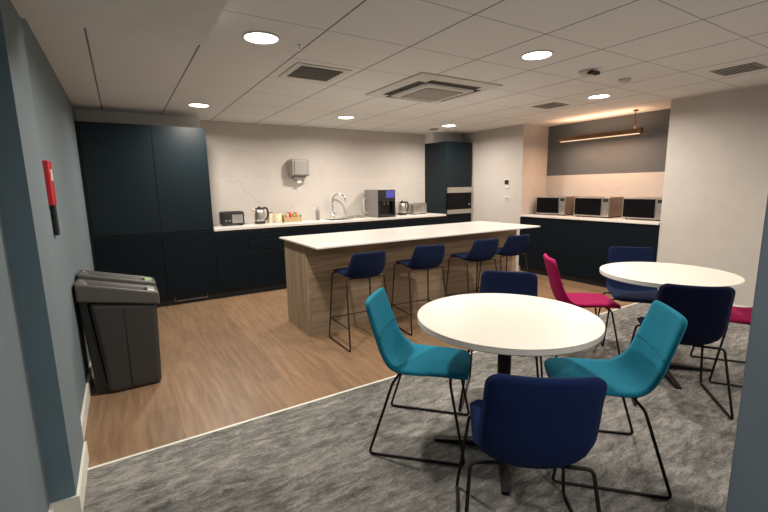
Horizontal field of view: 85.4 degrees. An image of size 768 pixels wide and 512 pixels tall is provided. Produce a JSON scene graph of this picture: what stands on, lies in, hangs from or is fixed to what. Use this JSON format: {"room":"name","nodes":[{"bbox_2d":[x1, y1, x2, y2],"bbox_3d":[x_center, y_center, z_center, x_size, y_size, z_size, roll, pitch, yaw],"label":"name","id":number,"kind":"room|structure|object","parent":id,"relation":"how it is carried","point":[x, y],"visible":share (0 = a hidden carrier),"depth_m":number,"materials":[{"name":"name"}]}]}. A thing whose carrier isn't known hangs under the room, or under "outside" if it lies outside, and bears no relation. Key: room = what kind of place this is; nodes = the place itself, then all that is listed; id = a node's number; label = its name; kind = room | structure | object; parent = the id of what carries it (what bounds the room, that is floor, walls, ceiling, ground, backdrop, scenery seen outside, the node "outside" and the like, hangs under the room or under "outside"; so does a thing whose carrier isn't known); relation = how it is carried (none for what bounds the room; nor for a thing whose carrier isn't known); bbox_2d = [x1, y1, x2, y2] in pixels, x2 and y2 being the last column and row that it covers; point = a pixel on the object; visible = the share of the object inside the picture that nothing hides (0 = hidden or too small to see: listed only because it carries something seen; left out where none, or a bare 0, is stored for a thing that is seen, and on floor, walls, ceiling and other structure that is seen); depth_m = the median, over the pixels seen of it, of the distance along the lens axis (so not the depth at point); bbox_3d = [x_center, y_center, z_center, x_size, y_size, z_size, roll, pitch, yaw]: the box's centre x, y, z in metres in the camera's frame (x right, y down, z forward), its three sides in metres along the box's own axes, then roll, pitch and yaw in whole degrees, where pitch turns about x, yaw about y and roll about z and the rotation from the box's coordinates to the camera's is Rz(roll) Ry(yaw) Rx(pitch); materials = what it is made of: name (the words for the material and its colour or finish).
{"room":"office break room","nodes":[
{"label":"office break room","id":0,"kind":"room"},
{"bbox_2d":[0,209,49,511],"bbox_3d":[-0.229,0.329,-0.459,0.166,2.310,4.790,-7,11,-31],"label":"wall","id":1,"kind":"structure","parent":0,"point":[23,485],"depth_m":1.48,"materials":[{"name":"grey paint"}]},
{"bbox_2d":[48,504,53,511],"bbox_3d":[-0.158,1.404,-0.193,0.012,0.100,4.678,-7,11,-31],"label":"baseboard","id":2,"kind":"structure","parent":1,"relation":"attached to","point":[51,507],"depth_m":1.74,"materials":[{"name":"white paint"}]},
{"bbox_2d":[0,0,83,502],"bbox_3d":[-1.586,-0.018,1.762,0.256,2.310,0.460,-7,11,-31],"label":"wall pier","id":3,"kind":"object","parent":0,"point":[24,206],"visible":0.6,"depth_m":1.68,"materials":[{"name":"grey paint"}]},
{"bbox_2d":[50,441,88,511],"bbox_3d":[-1.489,1.063,1.985,0.102,0.100,0.472,-7,11,-31],"label":"baseboard","id":4,"kind":"object","parent":3,"relation":"attached to","point":[75,503],"visible":1,"depth_m":1.84,"materials":[{"name":"white paint"}]},
{"bbox_2d":[21,18,93,415],"bbox_3d":[-2.656,-0.294,3.525,0.100,2.310,3.700,-7,11,-31],"label":"wall","id":5,"kind":"structure","parent":0,"point":[55,116],"depth_m":2.80,"materials":[{"name":"grey paint"}]},
{"bbox_2d":[42,160,59,234],"bbox_3d":[-1.800,-0.311,2.259,0.031,0.400,0.135,-7,11,-31],"label":"box","id":6,"kind":"object","parent":5,"relation":"attached to","point":[47,169],"visible":0.96,"depth_m":2.21,"materials":[{"name":"red plastic"}]},
{"bbox_2d":[74,121,96,270],"bbox_3d":[-3.374,-0.405,4.790,0.028,2.135,0.550,-7,11,-31],"label":"trim","id":7,"kind":"structure","parent":5,"relation":"attached to","point":[75,122],"depth_m":4.51,"materials":[{"name":"grey paint"}]},
{"bbox_2d":[80,361,92,439],"bbox_3d":[-2.416,0.832,3.465,0.015,0.100,3.050,-7,11,-31],"label":"baseboard","id":8,"kind":"structure","parent":5,"relation":"attached to","point":[86,400],"depth_m":2.69,"materials":[{"name":"white paint"}]},
{"bbox_2d":[11,0,228,45],"bbox_3d":[-0.844,-1.042,1.240,0.844,0.145,1.845,-7,11,-31],"label":"ceiling","id":9,"kind":"structure","parent":0,"point":[184,21],"depth_m":1.84,"materials":[{"name":"paint"}]},
{"bbox_2d":[200,120,424,221],"bbox_3d":[-0.890,-0.857,6.709,6.530,2.310,0.100,-7,11,-31],"label":"wall","id":10,"kind":"structure","parent":0,"point":[235,150],"depth_m":6.37,"materials":[{"name":"white paint"}]},
{"bbox_2d":[75,109,199,127],"bbox_3d":[-2.957,-1.636,5.078,1.285,0.165,0.230,-7,11,-31],"label":"trim","id":11,"kind":"structure","parent":10,"relation":"attached to","point":[81,114],"depth_m":4.95,"materials":[{"name":"paint"}]},
{"bbox_2d":[287,159,308,182],"bbox_3d":[-1.272,-1.265,6.215,0.280,0.350,0.211,-7,11,-31],"label":"paper towel dispenser","id":12,"kind":"object","parent":10,"relation":"attached to","point":[298,169],"visible":1,"depth_m":6.13,"materials":[{"name":"white plastic"}]},
{"bbox_2d":[292,176,305,178],"bbox_3d":[-1.272,-1.176,6.232,0.180,0.029,0.110,-7,11,-31],"label":"paper towel","id":13,"kind":"object","parent":12,"relation":"attached to","point":[293,177],"depth_m":6.20,"materials":[{"name":"white paper"}]},
{"bbox_2d":[209,178,424,224],"bbox_3d":[-0.848,-0.921,6.658,3.770,0.628,0.012,-7,11,-31],"label":"backsplash","id":14,"kind":"structure","parent":10,"relation":"attached to","point":[283,196],"depth_m":6.44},
{"bbox_2d":[425,133,460,143],"bbox_3d":[1.073,-2.121,7.561,0.660,0.165,0.230,-7,11,-31],"label":"trim","id":15,"kind":"structure","parent":10,"relation":"attached to","point":[431,137],"depth_m":7.42,"materials":[{"name":"paint"}]},
{"bbox_2d":[84,270,635,467],"bbox_3d":[0.117,0.564,5.353,6.530,0.080,3.810,-7,11,-31],"label":"floor","id":16,"kind":"structure","parent":0,"point":[226,361],"depth_m":3.25,"materials":[{"name":"brown wood"}]},
{"bbox_2d":[74,270,161,394],"bbox_3d":[-1.928,0.517,3.086,0.480,0.829,0.480,-7,11,-31],"label":"recycling bin","id":17,"kind":"object","parent":16,"relation":"on","point":[119,316],"visible":1,"depth_m":2.90,"materials":[{"name":"plastic"}]},
{"bbox_2d":[78,121,168,306],"bbox_3d":[-3.072,-0.439,4.967,0.670,2.135,0.575,-7,11,-31],"label":"tall cabinet","id":18,"kind":"object","parent":16,"relation":"on","point":[118,160],"visible":0.79,"depth_m":4.68,"materials":[{"name":"blue wood"}]},
{"bbox_2d":[150,125,218,304],"bbox_3d":[-2.541,-0.503,5.295,0.585,2.135,0.575,-7,11,-31],"label":"tall cabinet","id":19,"kind":"object","parent":16,"relation":"on","point":[180,157],"visible":0.98,"depth_m":5.04,"materials":[{"name":"blue wood"}]},
{"bbox_2d":[214,229,251,297],"bbox_3d":[-2.107,0.067,5.659,0.415,0.875,0.575,-7,11,-31],"label":"base cabinet","id":20,"kind":"object","parent":16,"relation":"on","point":[231,246],"visible":0.94,"depth_m":5.42,"materials":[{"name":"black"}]},
{"bbox_2d":[247,225,305,292],"bbox_3d":[-1.592,0.005,5.976,0.800,0.875,0.575,-7,11,-31],"label":"base cabinet","id":21,"kind":"object","parent":16,"relation":"on","point":[266,250],"visible":0.62,"depth_m":5.67,"materials":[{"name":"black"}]},
{"bbox_2d":[305,222,360,234],"bbox_3d":[-0.872,-0.081,6.420,0.900,0.875,0.575,-7,11,-31],"label":"base cabinet","id":22,"kind":"object","parent":16,"relation":"on","point":[349,226],"visible":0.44,"depth_m":6.11,"materials":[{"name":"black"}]},
{"bbox_2d":[213,213,445,230],"bbox_3d":[-0.684,-0.555,6.457,3.779,0.030,0.591,-7,11,-31],"label":"countertop","id":23,"kind":"structure","parent":22,"relation":"on","point":[311,221],"depth_m":6.01,"materials":[{"name":"stone"}]},
{"bbox_2d":[219,211,244,225],"bbox_3d":[-2.067,-0.514,5.685,0.318,0.192,0.192,-7,11,-31],"label":"toaster","id":24,"kind":"object","parent":23,"relation":"on","point":[225,217],"visible":1,"depth_m":5.61,"materials":[{"name":"black plastic"}]},
{"bbox_2d":[253,206,268,223],"bbox_3d":[-1.741,-0.581,5.880,0.207,0.247,0.150,-1,9,-3],"label":"kettle","id":25,"kind":"object","parent":23,"relation":"on","point":[259,217],"visible":1,"depth_m":5.83,"materials":[{"name":"silver metal"}]},
{"bbox_2d":[267,212,272,222],"bbox_3d":[-1.641,-0.554,6.004,0.084,0.150,0.084,-7,11,-31],"label":"storage jar","id":26,"kind":"object","parent":23,"relation":"on","point":[270,217],"visible":0.87,"depth_m":5.97,"materials":[{"name":"beige ceramic"}]},
{"bbox_2d":[274,213,281,222],"bbox_3d":[-1.531,-0.549,6.027,0.104,0.130,0.104,-7,11,-31],"label":"storage jar","id":27,"kind":"object","parent":23,"relation":"on","point":[278,216],"visible":1,"depth_m":5.99,"materials":[{"name":"beige ceramic"}]},
{"bbox_2d":[282,212,301,221],"bbox_3d":[-1.363,-0.577,6.142,0.260,0.140,0.140,-7,11,-31],"label":"box","id":28,"kind":"object","parent":23,"relation":"on","point":[289,217],"visible":0.96,"depth_m":6.09,"materials":[{"name":"brown wood"}]},
{"bbox_2d":[315,207,319,219],"bbox_3d":[-1.015,-0.654,6.386,0.060,0.200,0.080,-7,11,-31],"label":"soap dispenser","id":29,"kind":"object","parent":23,"relation":"on","point":[317,210],"visible":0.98,"depth_m":6.38,"materials":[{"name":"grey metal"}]},
{"bbox_2d":[324,218,348,220],"bbox_3d":[-0.705,-0.488,6.490,0.400,0.168,0.340,-7,11,-31],"label":"sink","id":30,"kind":"object","parent":23,"relation":"in","point":[337,218],"visible":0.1,"depth_m":6.65,"materials":[{"name":"metal"}]},
{"bbox_2d":[332,193,345,218],"bbox_3d":[-0.725,-0.798,6.623,0.234,0.396,0.054,0,9,3],"label":"tap","id":31,"kind":"object","parent":23,"relation":"on","point":[337,193],"visible":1,"depth_m":6.61,"materials":[{"name":"silver metal"}]},
{"bbox_2d":[346,215,364,218],"bbox_3d":[-0.454,-0.628,6.699,0.210,0.028,0.260,-7,11,-31],"label":"tray","id":32,"kind":"object","parent":23,"relation":"on","point":[355,216],"visible":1,"depth_m":6.63,"materials":[{"name":"metal"}]},
{"bbox_2d":[363,189,395,217],"bbox_3d":[-0.101,-0.862,6.808,0.409,0.440,0.432,-7,11,-31],"label":"machine","id":33,"kind":"object","parent":23,"relation":"on","point":[380,203],"visible":0.99,"depth_m":6.71,"materials":[{"name":"grey metal"}]},
{"bbox_2d":[380,214,395,217],"bbox_3d":[0.037,-0.646,6.730,0.296,0.035,0.099,-7,11,-31],"label":"drip tray","id":34,"kind":"object","parent":33,"relation":"on","point":[381,215],"depth_m":6.72,"materials":[{"name":"silver plastic"}]},
{"bbox_2d":[397,200,408,214],"bbox_3d":[0.332,-0.834,7.181,0.207,0.247,0.150,-1,9,-3],"label":"kettle","id":35,"kind":"object","parent":23,"relation":"on","point":[402,210],"visible":0.99,"depth_m":7.13,"materials":[{"name":"silver metal"}]},
{"bbox_2d":[408,203,426,214],"bbox_3d":[0.601,-0.835,7.329,0.318,0.192,0.192,-7,11,-31],"label":"toaster","id":36,"kind":"object","parent":23,"relation":"on","point":[414,208],"visible":0.98,"depth_m":7.25,"materials":[{"name":"metal"}]},
{"bbox_2d":[329,250,387,351],"bbox_3d":[-0.218,0.357,3.786,0.464,0.856,0.457,-6,11,-29],"label":"bar stool","id":37,"kind":"object","parent":16,"relation":"on","point":[367,264],"visible":0.92,"depth_m":3.57,"materials":[{"name":"blue fabric"}]},
{"bbox_2d":[88,303,636,469],"bbox_3d":[0.874,0.802,3.595,5.730,0.003,0.018,-7,11,-31],"label":"trim","id":38,"kind":"structure","parent":16,"relation":"on","point":[252,419],"depth_m":2.52,"materials":[{"name":"silver metal"}]},
{"bbox_2d":[361,219,407,229],"bbox_3d":[-0.123,-0.172,6.882,0.870,0.875,0.575,-7,11,-31],"label":"base cabinet","id":39,"kind":"object","parent":16,"relation":"on","point":[394,223],"visible":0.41,"depth_m":6.57,"materials":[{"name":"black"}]},
{"bbox_2d":[284,229,516,336],"bbox_3d":[0.342,0.149,4.888,2.870,0.884,0.580,-7,11,-31],"label":"kitchen island","id":40,"kind":"object","parent":16,"relation":"on","point":[309,271],"visible":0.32,"depth_m":4.28,"materials":[{"name":"brown wood"}]},
{"bbox_2d":[279,221,539,249],"bbox_3d":[0.397,-0.273,4.678,2.900,0.016,0.980,-7,11,-31],"label":"island countertop","id":41,"kind":"structure","parent":40,"relation":"on","point":[363,237],"depth_m":4.42,"materials":[{"name":"stone"}]},
{"bbox_2d":[391,244,446,335],"bbox_3d":[0.358,0.287,4.141,0.464,0.856,0.457,-5,10,-24],"label":"bar stool","id":42,"kind":"object","parent":16,"relation":"on","point":[427,257],"visible":0.91,"depth_m":3.92,"materials":[{"name":"blue fabric"}]},
{"bbox_2d":[407,216,445,226],"bbox_3d":[0.584,-0.257,7.318,0.800,0.875,0.575,-7,11,-31],"label":"base cabinet","id":43,"kind":"object","parent":16,"relation":"on","point":[422,221],"visible":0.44,"depth_m":7.01,"materials":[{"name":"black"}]},
{"bbox_2d":[425,141,471,223],"bbox_3d":[1.164,-0.950,7.583,0.600,2.135,0.585,-7,11,-31],"label":"housing","id":44,"kind":"object","parent":16,"relation":"on","point":[447,163],"visible":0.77,"depth_m":7.28,"materials":[{"name":"blue wood"}]},
{"bbox_2d":[447,187,471,213],"bbox_3d":[1.194,-1.010,7.523,0.560,0.462,0.533,-7,11,-31],"label":"microwave","id":45,"kind":"object","parent":44,"relation":"in","point":[458,198],"visible":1,"depth_m":7.30,"materials":[{"name":"black plastic"}]},
{"bbox_2d":[446,238,498,296],"bbox_3d":[0.966,0.218,4.492,0.464,0.856,0.457,-6,11,-26],"label":"bar stool","id":46,"kind":"object","parent":16,"relation":"on","point":[481,250],"visible":0.85,"depth_m":4.28,"materials":[{"name":"blue fabric"}]},
{"bbox_2d":[477,234,529,292],"bbox_3d":[1.392,0.160,4.795,0.464,0.856,0.457,-6,11,-26],"label":"bar stool","id":47,"kind":"object","parent":16,"relation":"on","point":[514,245],"visible":0.73,"depth_m":4.57,"materials":[{"name":"blue fabric"}]},
{"bbox_2d":[518,216,557,275],"bbox_3d":[2.620,-0.181,6.605,0.600,0.892,0.681,-7,11,-31],"label":"base cabinet","id":48,"kind":"object","parent":16,"relation":"on","point":[543,239],"visible":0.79,"depth_m":6.42,"materials":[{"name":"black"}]},
{"bbox_2d":[556,219,602,285],"bbox_3d":[2.983,-0.092,6.035,0.600,0.892,0.682,-7,11,-31],"label":"base cabinet","id":49,"kind":"object","parent":16,"relation":"on","point":[578,245],"visible":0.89,"depth_m":5.86,"materials":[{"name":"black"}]},
{"bbox_2d":[599,222,659,287],"bbox_3d":[3.345,-0.003,5.464,0.600,0.892,0.682,-7,11,-31],"label":"base cabinet","id":50,"kind":"object","parent":16,"relation":"on","point":[613,233],"visible":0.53,"depth_m":5.28,"materials":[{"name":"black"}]},
{"bbox_2d":[520,213,659,224],"bbox_3d":[2.970,-0.544,5.949,0.621,0.025,2.038,-7,11,-31],"label":"countertop","id":51,"kind":"structure","parent":50,"relation":"on","point":[556,216],"depth_m":5.69,"materials":[{"name":"stone"}]},
{"bbox_2d":[536,196,580,215],"bbox_3d":[2.724,-0.793,6.534,0.404,0.282,0.520,-7,11,-31],"label":"microwave oven","id":52,"kind":"object","parent":51,"relation":"on","point":[561,205],"visible":0.94,"depth_m":6.36,"materials":[{"name":"metal"}]},
{"bbox_2d":[574,196,624,217],"bbox_3d":[3.077,-0.706,5.978,0.404,0.282,0.520,-7,11,-31],"label":"microwave oven","id":53,"kind":"object","parent":51,"relation":"on","point":[598,206],"visible":0.96,"depth_m":5.81,"materials":[{"name":"metal"}]},
{"bbox_2d":[622,197,661,219],"bbox_3d":[3.447,-0.615,5.396,0.404,0.282,0.510,-7,11,-31],"label":"microwave oven","id":54,"kind":"object","parent":51,"relation":"on","point":[633,207],"visible":0.76,"depth_m":5.30,"materials":[{"name":"metal"}]},
{"bbox_2d":[26,0,767,134],"bbox_3d":[1.391,-1.451,2.777,6.650,0.080,8.950,-7,11,-31],"label":"ceiling","id":55,"kind":"structure","parent":0,"point":[668,50],"depth_m":3.04,"materials":[{"name":"tile"}]},
{"bbox_2d":[188,103,209,107],"bbox_3d":[-2.015,-1.640,4.534,0.220,0.010,0.220,-7,11,-31],"label":"recessed light","id":56,"kind":"object","parent":55,"relation":"in","point":[200,105],"visible":1,"depth_m":4.54,"materials":[{"name":"beige plastic"}]},
{"bbox_2d":[190,104,207,106],"bbox_3d":[-2.015,-1.642,4.534,0.193,0.004,0.193,2,10,17],"label":"diffuser","id":57,"kind":"object","parent":56,"relation":"attached to","point":[192,105],"depth_m":4.55,"materials":[{"name":"beige plastic"}]},
{"bbox_2d":[242,31,279,44],"bbox_3d":[-0.750,-1.329,2.542,0.220,0.010,0.220,-7,11,-31],"label":"recessed light","id":58,"kind":"object","parent":55,"relation":"in","point":[256,37],"visible":1,"depth_m":2.53,"materials":[{"name":"beige plastic"}]},
{"bbox_2d":[244,33,276,43],"bbox_3d":[-0.750,-1.332,2.542,0.193,0.004,0.193,2,10,17],"label":"diffuser","id":59,"kind":"object","parent":58,"relation":"attached to","point":[256,38],"depth_m":2.55,"materials":[{"name":"beige plastic"}]},
{"bbox_2d":[278,62,351,82],"bbox_3d":[-0.561,-1.464,3.358,0.450,0.020,0.450,-7,11,-31],"label":"ceiling vent","id":60,"kind":"object","parent":55,"relation":"in","point":[299,71],"visible":1,"depth_m":3.32,"materials":[{"name":"grey metal"}]},
{"bbox_2d":[338,116,353,118],"bbox_3d":[-0.501,-1.826,5.490,0.220,0.010,0.220,-7,11,-31],"label":"recessed light","id":61,"kind":"object","parent":55,"relation":"in","point":[339,117],"visible":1,"depth_m":5.49,"materials":[{"name":"beige plastic"}]},
{"bbox_2d":[365,72,502,103],"bbox_3d":[0.456,-1.574,4.011,0.940,0.052,0.940,-7,11,-31],"label":"air conditioner","id":62,"kind":"object","parent":55,"relation":"attached to","point":[425,87],"visible":1,"depth_m":3.83,"materials":[{"name":"white plastic"}]},
{"bbox_2d":[401,88,461,100],"bbox_3d":[0.457,-1.551,4.015,0.430,0.005,0.430,-7,11,-31],"label":"grille","id":63,"kind":"object","parent":62,"relation":"attached to","point":[428,94],"depth_m":3.98,"materials":[{"name":"white plastic"}]},
{"bbox_2d":[442,124,455,126],"bbox_3d":[1.001,-2.006,6.416,0.220,0.010,0.220,-7,11,-31],"label":"recessed light","id":64,"kind":"object","parent":55,"relation":"in","point":[447,125],"visible":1,"depth_m":6.40,"materials":[{"name":"beige plastic"}]},
{"bbox_2d":[521,50,552,59],"bbox_3d":[1.093,-1.434,2.979,0.220,0.010,0.220,-7,11,-31],"label":"recessed light","id":65,"kind":"object","parent":55,"relation":"in","point":[537,54],"visible":1,"depth_m":2.97,"materials":[{"name":"beige plastic"}]},
{"bbox_2d":[523,52,550,58],"bbox_3d":[1.093,-1.437,2.979,0.193,0.004,0.193,2,10,17],"label":"diffuser","id":66,"kind":"object","parent":65,"relation":"attached to","point":[529,55],"depth_m":2.98,"materials":[{"name":"beige plastic"}]},
{"bbox_2d":[532,102,569,108],"bbox_3d":[1.969,-1.777,4.928,0.300,0.006,0.300,-7,11,-31],"label":"ceiling vent","id":67,"kind":"object","parent":55,"relation":"in","point":[553,104],"visible":1,"depth_m":4.91,"materials":[{"name":"grey metal"}]},
{"bbox_2d":[578,68,599,77],"bbox_3d":[1.680,-1.502,3.437,0.150,0.046,0.150,-7,11,-31],"label":"ceiling sensor","id":68,"kind":"object","parent":55,"relation":"attached to","point":[585,73],"visible":1,"depth_m":3.39,"materials":[{"name":"white plastic"}]},
{"bbox_2d":[587,94,610,98],"bbox_3d":[2.291,-1.699,4.439,0.220,0.010,0.220,-7,11,-31],"label":"recessed light","id":69,"kind":"object","parent":55,"relation":"in","point":[598,96],"visible":1,"depth_m":4.43,"materials":[{"name":"beige plastic"}]},
{"bbox_2d":[589,95,608,97],"bbox_3d":[2.291,-1.701,4.439,0.193,0.004,0.193,0,10,8],"label":"diffuser","id":70,"kind":"object","parent":69,"relation":"attached to","point":[592,96],"depth_m":4.44,"materials":[{"name":"white plastic"}]},
{"bbox_2d":[558,109,642,141],"bbox_3d":[2.948,-1.780,5.752,0.060,0.304,1.190,-7,11,-31],"label":"pendant lamp","id":71,"kind":"object","parent":55,"relation":"hanging from","point":[635,130],"visible":1,"depth_m":5.66,"materials":[{"name":"brown metal"}]},
{"bbox_2d":[562,133,639,141],"bbox_3d":[2.951,-1.635,5.776,0.040,0.008,1.120,-7,11,-31],"label":"diffuser","id":72,"kind":"object","parent":71,"relation":"attached to","point":[611,134],"depth_m":5.75,"materials":[{"name":"white plastic"}]},
{"bbox_2d":[618,78,630,83],"bbox_3d":[2.155,-1.564,3.729,0.100,0.036,0.100,-7,11,-31],"label":"smoke detector","id":73,"kind":"object","parent":55,"relation":"attached to","point":[623,80],"visible":1,"depth_m":3.70,"materials":[{"name":"white plastic"}]},
{"bbox_2d":[710,62,767,75],"bbox_3d":[2.949,-1.548,3.459,0.300,0.006,0.300,-7,11,-31],"label":"ceiling vent","id":74,"kind":"object","parent":55,"relation":"in","point":[753,66],"visible":1,"depth_m":3.45,"materials":[{"name":"grey metal"}]},
{"bbox_2d":[83,303,749,511],"bbox_3d":[2.444,1.155,1.577,6.650,0.080,5.140,-7,11,-31],"label":"floor","id":75,"kind":"structure","parent":0,"point":[315,456],"depth_m":2.16,"materials":[{"name":"grey carpet"}]},
{"bbox_2d":[365,287,470,465],"bbox_3d":[0.197,0.616,2.327,0.554,0.812,0.514,1,10,14],"label":"dining chair","id":76,"kind":"object","parent":75,"relation":"on","point":[402,356],"visible":0.98,"depth_m":2.28,"materials":[{"name":"teal fabric"}]},
{"bbox_2d":[458,270,542,411],"bbox_3d":[0.779,0.544,2.695,0.514,0.812,0.554,3,10,20],"label":"dining chair","id":77,"kind":"object","parent":75,"relation":"on","point":[492,281],"visible":0.26,"depth_m":2.84,"materials":[{"name":"blue fabric"}]},
{"bbox_2d":[417,293,604,494],"bbox_3d":[0.628,0.668,2.187,0.900,0.740,0.900,-7,11,-31],"label":"round table","id":78,"kind":"object","parent":75,"relation":"on","point":[504,325],"visible":0.84,"depth_m":2.00,"materials":[{"name":"white laminate"}]},
{"bbox_2d":[455,373,606,511],"bbox_3d":[0.542,0.730,1.605,0.514,0.812,0.554,0,10,7],"label":"dining chair","id":79,"kind":"object","parent":75,"relation":"on","point":[519,421],"visible":1,"depth_m":1.35,"materials":[{"name":"blue fabric"}]},
{"bbox_2d":[543,253,620,357],"bbox_3d":[1.613,0.402,3.458,0.554,0.812,0.514,0,10,8],"label":"dining chair","id":80,"kind":"object","parent":75,"relation":"on","point":[582,300],"visible":0.78,"depth_m":3.33,"materials":[{"name":"fabric"}]},
{"bbox_2d":[544,300,687,499],"bbox_3d":[1.109,0.641,2.081,0.554,0.812,0.514,1,10,13],"label":"dining chair","id":81,"kind":"object","parent":75,"relation":"on","point":[634,373],"visible":0.86,"depth_m":2.02,"materials":[{"name":"teal fabric"}]},
{"bbox_2d":[597,246,657,345],"bbox_3d":[2.203,0.353,3.691,0.514,0.812,0.554,3,10,21],"label":"dining chair","id":82,"kind":"object","parent":75,"relation":"on","point":[620,291],"visible":0.62,"depth_m":3.79,"materials":[{"name":"blue fabric"}]},
{"bbox_2d":[600,262,744,388],"bbox_3d":[2.087,0.486,3.127,0.876,0.740,0.876,-7,11,-31],"label":"round table","id":83,"kind":"object","parent":75,"relation":"on","point":[648,274],"visible":0.71,"depth_m":3.00,"materials":[{"name":"white laminate"}]},
{"bbox_2d":[630,283,735,419],"bbox_3d":[1.891,0.527,2.684,0.514,0.812,0.554,3,10,20],"label":"dining chair","id":84,"kind":"object","parent":75,"relation":"on","point":[707,310],"visible":0.58,"depth_m":2.43,"materials":[{"name":"fabric"}]},
{"bbox_2d":[690,306,752,386],"bbox_3d":[2.617,0.465,2.975,0.554,0.812,0.514,3,10,23],"label":"dining chair","id":85,"kind":"object","parent":75,"relation":"on","point":[741,315],"visible":0.28,"depth_m":2.92,"materials":[{"name":"fabric"}]},
{"bbox_2d":[461,124,529,270],"bbox_3d":[1.806,-1.011,7.354,0.140,2.310,1.645,-7,11,-31],"label":"wall","id":86,"kind":"structure","parent":0,"point":[500,154],"depth_m":6.95,"materials":[{"name":"white paint"}]},
{"bbox_2d":[471,142,473,221],"bbox_3d":[1.583,-0.954,7.535,0.057,2.145,0.020,-7,11,-31],"label":"trim","id":87,"kind":"structure","parent":86,"relation":"attached to","point":[471,142],"depth_m":7.46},
{"bbox_2d":[505,179,508,187],"bbox_3d":[2.011,-1.185,6.827,0.026,0.140,0.090,-7,11,-31],"label":"thermostat","id":88,"kind":"object","parent":86,"relation":"attached to","point":[506,180],"visible":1,"depth_m":6.82,"materials":[{"name":"white plastic"}]},
{"bbox_2d":[528,125,548,213],"bbox_3d":[2.506,-0.948,6.901,0.560,2.310,0.125,-7,11,-31],"label":"wall","id":89,"kind":"structure","parent":0,"point":[538,139],"depth_m":6.69,"materials":[{"name":"white paint"}]},
{"bbox_2d":[521,176,546,214],"bbox_3d":[2.435,-0.992,6.766,0.584,0.606,0.012,-7,11,-31],"label":"backsplash","id":90,"kind":"structure","parent":89,"relation":"attached to","point":[533,187],"depth_m":6.72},
{"bbox_2d":[547,108,670,216],"bbox_3d":[3.320,-0.819,6.045,0.100,2.310,2.205,-7,11,-31],"label":"wall","id":91,"kind":"structure","parent":0,"point":[646,151],"depth_m":5.93,"materials":[{"name":"grey paint"}]},
{"bbox_2d":[546,172,664,216],"bbox_3d":[3.230,-0.889,6.068,0.012,0.606,2.052,-7,11,-31],"label":"backsplash","id":92,"kind":"structure","parent":91,"relation":"attached to","point":[645,184],"depth_m":6.01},
{"bbox_2d":[656,84,767,306],"bbox_3d":[4.940,-0.328,2.937,0.700,2.310,5.150,-7,11,-31],"label":"wall","id":93,"kind":"structure","parent":0,"point":[715,187],"depth_m":4.42,"materials":[{"name":"white paint"}]},
{"bbox_2d":[725,196,767,511],"bbox_3d":[1.519,0.040,1.088,0.500,2.310,0.697,-7,11,-31],"label":"wall pillar","id":94,"kind":"structure","parent":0,"point":[748,483],"depth_m":1.29,"materials":[{"name":"paint"}]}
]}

